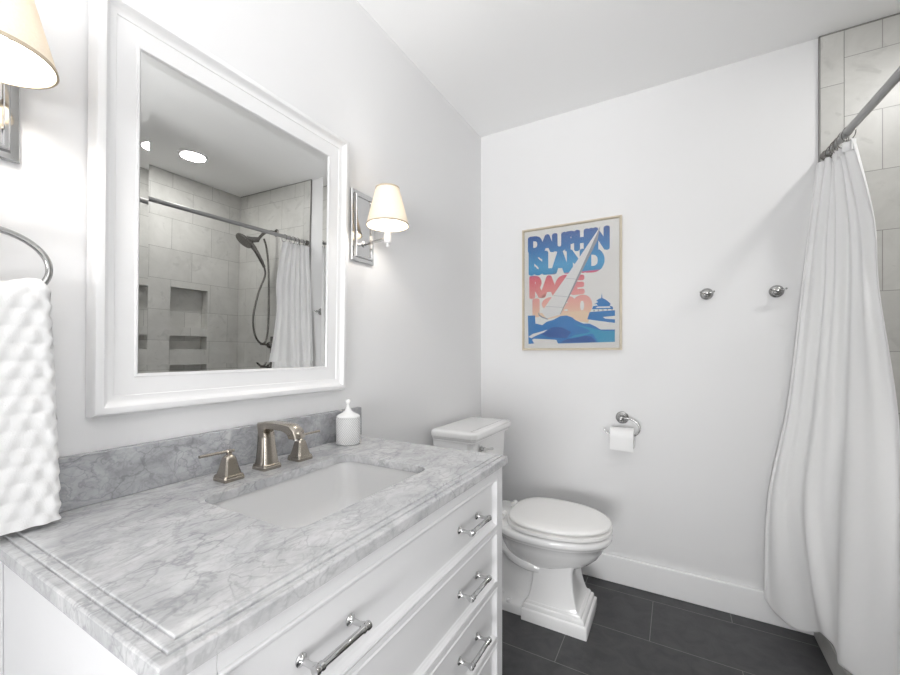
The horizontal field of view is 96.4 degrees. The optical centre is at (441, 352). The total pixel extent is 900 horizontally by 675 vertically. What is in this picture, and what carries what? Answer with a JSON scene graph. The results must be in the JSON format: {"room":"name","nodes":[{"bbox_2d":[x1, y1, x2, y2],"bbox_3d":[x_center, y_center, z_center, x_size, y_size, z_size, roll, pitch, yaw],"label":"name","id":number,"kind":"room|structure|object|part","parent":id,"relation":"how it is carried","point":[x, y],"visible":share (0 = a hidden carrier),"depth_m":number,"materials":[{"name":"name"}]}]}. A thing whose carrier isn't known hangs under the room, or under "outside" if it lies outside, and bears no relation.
{"room":"bathroom","nodes":[
{"label":"bathroom","id":0,"kind":"room"},
{"bbox_2d":[0,278,61,535],"bbox_3d":[-0.723,0.080,0.637,0.062,0.415,0.174,0,0,30],"label":"hand towel","id":1,"kind":"object","parent":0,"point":[30,487],"visible":1,"depth_m":0.66,"materials":[{"name":"white fabric"}]},
{"bbox_2d":[0,0,480,456],"bbox_3d":[-0.615,-0.066,1.061,0.120,2.440,3.416,0,0,30],"label":"wall","id":2,"kind":"structure","parent":0,"point":[413,319],"depth_m":1.42,"materials":[{"name":"white paint"}]},
{"bbox_2d":[0,226,52,284],"bbox_3d":[-0.745,-0.158,0.648,0.069,0.151,0.164,0,0,30],"label":"towel ring","id":3,"kind":"object","parent":2,"relation":"attached to","point":[46,279],"visible":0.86,"depth_m":0.69,"materials":[{"name":"grey metal"}]},
{"bbox_2d":[0,0,59,163],"bbox_3d":[-0.693,-0.461,0.610,0.198,0.256,0.153,0,0,30],"label":"wall sconce","id":4,"kind":"object","parent":2,"relation":"attached to","point":[26,60],"visible":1,"depth_m":0.66,"materials":[{"name":"beige fabric"}]},
{"bbox_2d":[0,80,1,99],"bbox_3d":[-0.673,-0.406,0.599,0.027,0.080,0.027,0,0,30],"label":"socket","id":5,"kind":"object","parent":4,"relation":"attached to","point":[0,80],"depth_m":0.60,"materials":[{"name":"white paint"}]},
{"bbox_3d":[-0.673,-0.509,0.599,0.151,0.133,0.151,0,0,30],"label":"lamp shade","id":6,"kind":"part","parent":4,"relation":"part of","materials":[{"name":"fabric"}]},
{"bbox_3d":[-0.673,-0.445,0.599,0.153,0.006,0.153,0,0,30],"label":"shade trim","id":7,"kind":"part","parent":4,"relation":"part of","materials":[{"name":"beige fabric"}]},
{"bbox_2d":[58,407,360,512],"bbox_3d":[-0.530,0.246,1.068,0.019,0.100,0.920,0,0,30],"label":"backsplash","id":8,"kind":"structure","parent":2,"relation":"attached to","point":[85,479],"depth_m":0.89,"materials":[{"name":"grey stone"}]},
{"bbox_2d":[85,0,348,417],"bbox_3d":[-0.505,-0.298,1.081,0.047,0.850,0.698,0,0,30],"label":"wall mirror","id":9,"kind":"object","parent":2,"relation":"attached to","point":[217,207],"visible":1,"depth_m":0.96,"materials":[{"name":"white paint"}]},
{"bbox_2d":[138,52,327,372],"bbox_3d":[-0.512,-0.297,1.085,0.020,0.681,0.529,0,0,30],"label":"mirror glass","id":10,"kind":"object","parent":9,"relation":"attached to","point":[233,201],"depth_m":1.02,"materials":[{"name":"silver mirror"}]},
{"bbox_2d":[350,183,408,265],"bbox_3d":[-0.211,-0.461,1.439,0.198,0.256,0.153,0,0,30],"label":"wall sconce","id":11,"kind":"object","parent":2,"relation":"attached to","point":[384,212],"visible":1,"depth_m":1.44,"materials":[{"name":"white fabric"}]},
{"bbox_3d":[-0.238,-0.400,1.455,0.110,0.023,0.022,0,0,30],"label":"arm","id":12,"kind":"part","parent":11,"relation":"part of","materials":[{"name":"silver metal"}]},
{"bbox_2d":[384,224,390,246],"bbox_3d":[-0.191,-0.415,1.428,0.027,0.080,0.027,0,0,30],"label":"socket","id":13,"kind":"object","parent":11,"relation":"attached to","point":[387,227],"depth_m":1.42,"materials":[{"name":"white paint"}]},
{"bbox_3d":[-0.191,-0.518,1.428,0.151,0.133,0.151,0,0,30],"label":"lamp shade","id":14,"kind":"part","parent":11,"relation":"part of","materials":[{"name":"fabric"}]},
{"bbox_3d":[-0.191,-0.582,1.428,0.086,0.006,0.086,0,0,30],"label":"shade trim","id":15,"kind":"part","parent":11,"relation":"part of","materials":[{"name":"beige fabric"}]},
{"bbox_3d":[-0.191,-0.454,1.428,0.153,0.006,0.153,0,0,30],"label":"shade trim","id":16,"kind":"part","parent":11,"relation":"part of","materials":[{"name":"beige fabric"}]},
{"bbox_2d":[357,0,899,136],"bbox_3d":[0.514,-1.336,0.416,2.720,0.100,3.436,0,0,30],"label":"ceiling","id":17,"kind":"structure","parent":0,"point":[502,65],"depth_m":1.66,"materials":[{"name":"white paint"}]},
{"bbox_2d":[502,574,832,674],"bbox_3d":[0.514,1.204,0.416,2.720,0.100,3.436,0,0,30],"label":"floor","id":18,"kind":"structure","parent":0,"point":[634,631],"depth_m":1.60,"materials":[{"name":"tile"}]},
{"bbox_2d":[0,467,501,674],"bbox_3d":[-0.281,0.740,0.918,0.596,0.828,0.908,0,0,30],"label":"vanity cabinet","id":19,"kind":"object","parent":18,"relation":"on","point":[428,600],"visible":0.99,"depth_m":0.71,"materials":[{"name":"white paint"}]},
{"bbox_3d":[-0.520,0.740,0.537,0.562,0.828,0.008,0,0,30],"label":"panel","id":20,"kind":"part","parent":19,"relation":"part of","materials":[{"name":"white paint"}]},
{"bbox_2d":[0,436,507,674],"bbox_3d":[-0.288,0.311,0.927,0.579,0.028,0.922,0,0,30],"label":"countertop","id":21,"kind":"structure","parent":19,"relation":"on","point":[166,579],"depth_m":0.61,"materials":[{"name":"grey stone"}]},
{"bbox_2d":[198,449,244,483],"bbox_3d":[-0.509,0.261,0.924,0.050,0.070,0.094,0,0,30],"label":"tap","id":22,"kind":"object","parent":21,"relation":"on","point":[229,470],"visible":1,"depth_m":0.93,"materials":[{"name":"silver metal"}]},
{"bbox_3d":[-0.512,0.230,0.918,0.008,0.008,0.081,0,0,30],"label":"lever","id":23,"kind":"part","parent":22,"relation":"part of","materials":[{"name":"silver metal"}]},
{"bbox_2d":[252,420,304,471],"bbox_3d":[-0.407,0.235,1.012,0.152,0.122,0.052,0,0,30],"label":"spout","id":24,"kind":"object","parent":21,"relation":"on","point":[266,454],"visible":1,"depth_m":1.02,"materials":[{"name":"silver metal"}]},
{"bbox_2d":[288,430,319,461],"bbox_3d":[-0.383,0.261,1.141,0.050,0.070,0.094,0,0,30],"label":"tap","id":25,"kind":"object","parent":21,"relation":"on","point":[300,452],"visible":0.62,"depth_m":1.11,"materials":[{"name":"silver metal"}]},
{"bbox_3d":[-0.380,0.230,1.147,0.008,0.008,0.081,0,0,30],"label":"lever","id":26,"kind":"part","parent":25,"relation":"part of","materials":[{"name":"silver metal"}]},
{"bbox_2d":[213,462,417,527],"bbox_3d":[-0.261,0.393,0.925,0.316,0.152,0.455,0,0,30],"label":"undermount sink","id":27,"kind":"object","parent":21,"relation":"in","point":[303,500],"visible":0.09,"depth_m":1.07,"materials":[{"name":"white ceramic"}]},
{"bbox_2d":[336,399,360,445],"bbox_3d":[-0.306,0.224,1.318,0.079,0.144,0.079,0,0,30],"label":"jar","id":28,"kind":"object","parent":21,"relation":"on","point":[348,422],"visible":1,"depth_m":1.29,"materials":[{"name":"ceramic"}]},
{"bbox_3d":[-0.306,0.181,1.318,0.077,0.056,0.077,0,0,30],"label":"lid","id":29,"kind":"part","parent":28,"relation":"part of","materials":[{"name":"white ceramic"}]},
{"bbox_3d":[-0.152,0.424,0.587,0.041,0.019,0.116,0,0,30],"label":"handle","id":30,"kind":"part","parent":19,"relation":"part of","materials":[{"name":"silver metal"}]},
{"bbox_3d":[-0.057,0.740,0.793,0.020,0.828,0.900,0,0,30],"label":"frame","id":31,"kind":"part","parent":19,"relation":"part of","materials":[{"name":"white paint"}]},
{"bbox_3d":[-0.051,0.424,0.799,0.020,0.138,0.807,0,0,30],"label":"drawer","id":32,"kind":"part","parent":19,"relation":"part of","materials":[{"name":"white paint"}]},
{"bbox_3d":[-0.051,0.578,0.799,0.020,0.146,0.807,0,0,30],"label":"drawer","id":33,"kind":"part","parent":19,"relation":"part of","materials":[{"name":"white paint"}]},
{"bbox_3d":[-0.051,0.737,0.799,0.020,0.144,0.807,0,0,30],"label":"drawer","id":34,"kind":"part","parent":19,"relation":"part of","materials":[{"name":"white paint"}]},
{"bbox_3d":[0.085,0.737,0.994,0.041,0.019,0.116,0,0,30],"label":"handle","id":35,"kind":"part","parent":19,"relation":"part of","materials":[{"name":"silver metal"}]},
{"bbox_3d":[0.085,0.578,0.994,0.041,0.019,0.116,0,0,30],"label":"handle","id":36,"kind":"part","parent":19,"relation":"part of","materials":[{"name":"silver metal"}]},
{"bbox_3d":[0.085,0.424,0.994,0.041,0.019,0.116,0,0,30],"label":"handle","id":37,"kind":"part","parent":19,"relation":"part of","materials":[{"name":"silver metal"}]},
{"bbox_3d":[-0.051,0.915,0.799,0.020,0.184,0.807,0,0,30],"label":"drawer","id":38,"kind":"part","parent":19,"relation":"part of","materials":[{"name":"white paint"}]},
{"bbox_2d":[431,417,612,640],"bbox_3d":[0.390,0.753,1.861,0.744,0.801,0.456,0,0,30],"label":"toilet","id":39,"kind":"object","parent":18,"relation":"on","point":[547,542],"visible":0.79,"depth_m":1.72,"materials":[{"name":"white ceramic"}]},
{"bbox_3d":[0.152,0.580,2.000,0.194,0.352,0.420,0,0,30],"label":"tank","id":40,"kind":"part","parent":39,"relation":"part of","materials":[{"name":"white ceramic"}]},
{"bbox_3d":[0.164,0.378,1.993,0.222,0.052,0.456,0,0,30],"label":"tank lid","id":41,"kind":"part","parent":39,"relation":"part of","materials":[{"name":"white ceramic"}]},
{"bbox_3d":[0.210,0.444,1.873,0.026,0.036,0.103,0,0,32],"label":"flush lever","id":42,"kind":"part","parent":39,"relation":"part of","materials":[{"name":"silver metal"}]},
{"bbox_3d":[0.502,0.844,1.796,0.481,0.169,0.374,0,0,30],"label":"bowl","id":43,"kind":"part","parent":39,"relation":"part of","materials":[{"name":"white ceramic"}]},
{"bbox_3d":[0.522,0.744,1.784,0.437,0.016,0.376,0,0,30],"label":"seat","id":44,"kind":"part","parent":39,"relation":"part of","materials":[{"name":"white plastic"}]},
{"bbox_3d":[0.523,0.719,1.784,0.426,0.020,0.370,0,0,30],"label":"lid","id":45,"kind":"part","parent":39,"relation":"part of","materials":[{"name":"white plastic"}]},
{"bbox_2d":[481,14,899,589],"bbox_3d":[1.387,-0.066,1.798,2.600,2.440,0.130,0,0,30],"label":"wall","id":46,"kind":"structure","parent":0,"point":[709,175],"depth_m":1.88,"materials":[{"name":"white paint"}]},
{"bbox_2d":[522,215,621,349],"bbox_3d":[0.677,-0.350,2.133,0.514,0.672,0.021,0,0,30],"label":"framed poster","id":47,"kind":"object","parent":46,"relation":"attached to","point":[572,272],"visible":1,"depth_m":2.12,"materials":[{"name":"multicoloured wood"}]},
{"bbox_2d":[603,411,640,435],"bbox_3d":[0.888,0.347,1.979,0.169,0.109,0.076,0,0,30],"label":"paper holder","id":48,"kind":"object","parent":46,"relation":"attached to","point":[621,417],"visible":0.83,"depth_m":1.99,"materials":[{"name":"grey metal"}]},
{"bbox_2d":[609,426,634,452],"bbox_3d":[0.879,0.415,1.956,0.106,0.106,0.097,0,0,30],"label":"toilet roll","id":49,"kind":"object","parent":48,"relation":"on","point":[620,438],"visible":0.99,"depth_m":1.92,"materials":[{"name":"white paper"}]},
{"bbox_2d":[581,553,813,634],"bbox_3d":[0.883,1.088,2.017,1.508,0.132,0.016,0,0,30],"label":"baseboard","id":50,"kind":"structure","parent":46,"relation":"attached to","point":[744,601],"depth_m":1.86,"materials":[{"name":"white paint"}]},
{"bbox_2d":[700,288,714,299],"bbox_3d":[1.197,-0.268,1.815,0.059,0.052,0.050,0,0,30],"label":"robe hook","id":51,"kind":"object","parent":46,"relation":"attached to","point":[706,293],"visible":1,"depth_m":1.82,"materials":[{"name":"grey metal"}]},
{"bbox_2d":[769,285,787,297],"bbox_3d":[1.412,-0.261,1.690,0.059,0.052,0.050,0,0,30],"label":"robe hook","id":52,"kind":"object","parent":46,"relation":"attached to","point":[775,291],"visible":1,"depth_m":1.70,"materials":[{"name":"grey metal"}]},
{"bbox_2d":[821,31,843,161],"bbox_3d":[1.571,-0.066,1.620,0.070,2.439,0.010,0,0,30],"label":"trim","id":53,"kind":"structure","parent":46,"relation":"attached to","point":[832,46],"depth_m":1.61,"materials":[{"name":"tile"}]},
{"bbox_2d":[814,632,852,674],"bbox_3d":[1.186,1.106,0.964,0.108,0.095,1.509,0,0,30],"label":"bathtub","id":54,"kind":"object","parent":46,"relation":"attached to","point":[827,648],"depth_m":1.46,"materials":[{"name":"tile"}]},
{"bbox_2d":[818,13,899,162],"bbox_3d":[1.922,-0.066,1.416,0.891,2.439,0.011,0,0,30],"label":"trim","id":55,"kind":"structure","parent":46,"relation":"attached to","point":[819,38],"depth_m":1.63,"materials":[{"name":"grey tile"}]},
{"bbox_2d":[820,66,899,159],"bbox_3d":[1.205,-0.796,0.950,0.042,0.042,1.515,0,0,27],"label":"shower rod","id":56,"kind":"object","parent":46,"relation":"attached to","point":[894,79],"visible":0.8,"depth_m":1.30,"materials":[{"name":"silver metal"}]},
{"bbox_2d":[764,138,899,674],"bbox_3d":[1.391,0.166,1.318,0.267,1.865,0.736,0,0,17],"label":"shower curtain","id":57,"kind":"object","parent":56,"relation":"hanging from","point":[832,529],"visible":1,"depth_m":1.48,"materials":[{"name":"fabric"}]}
]}

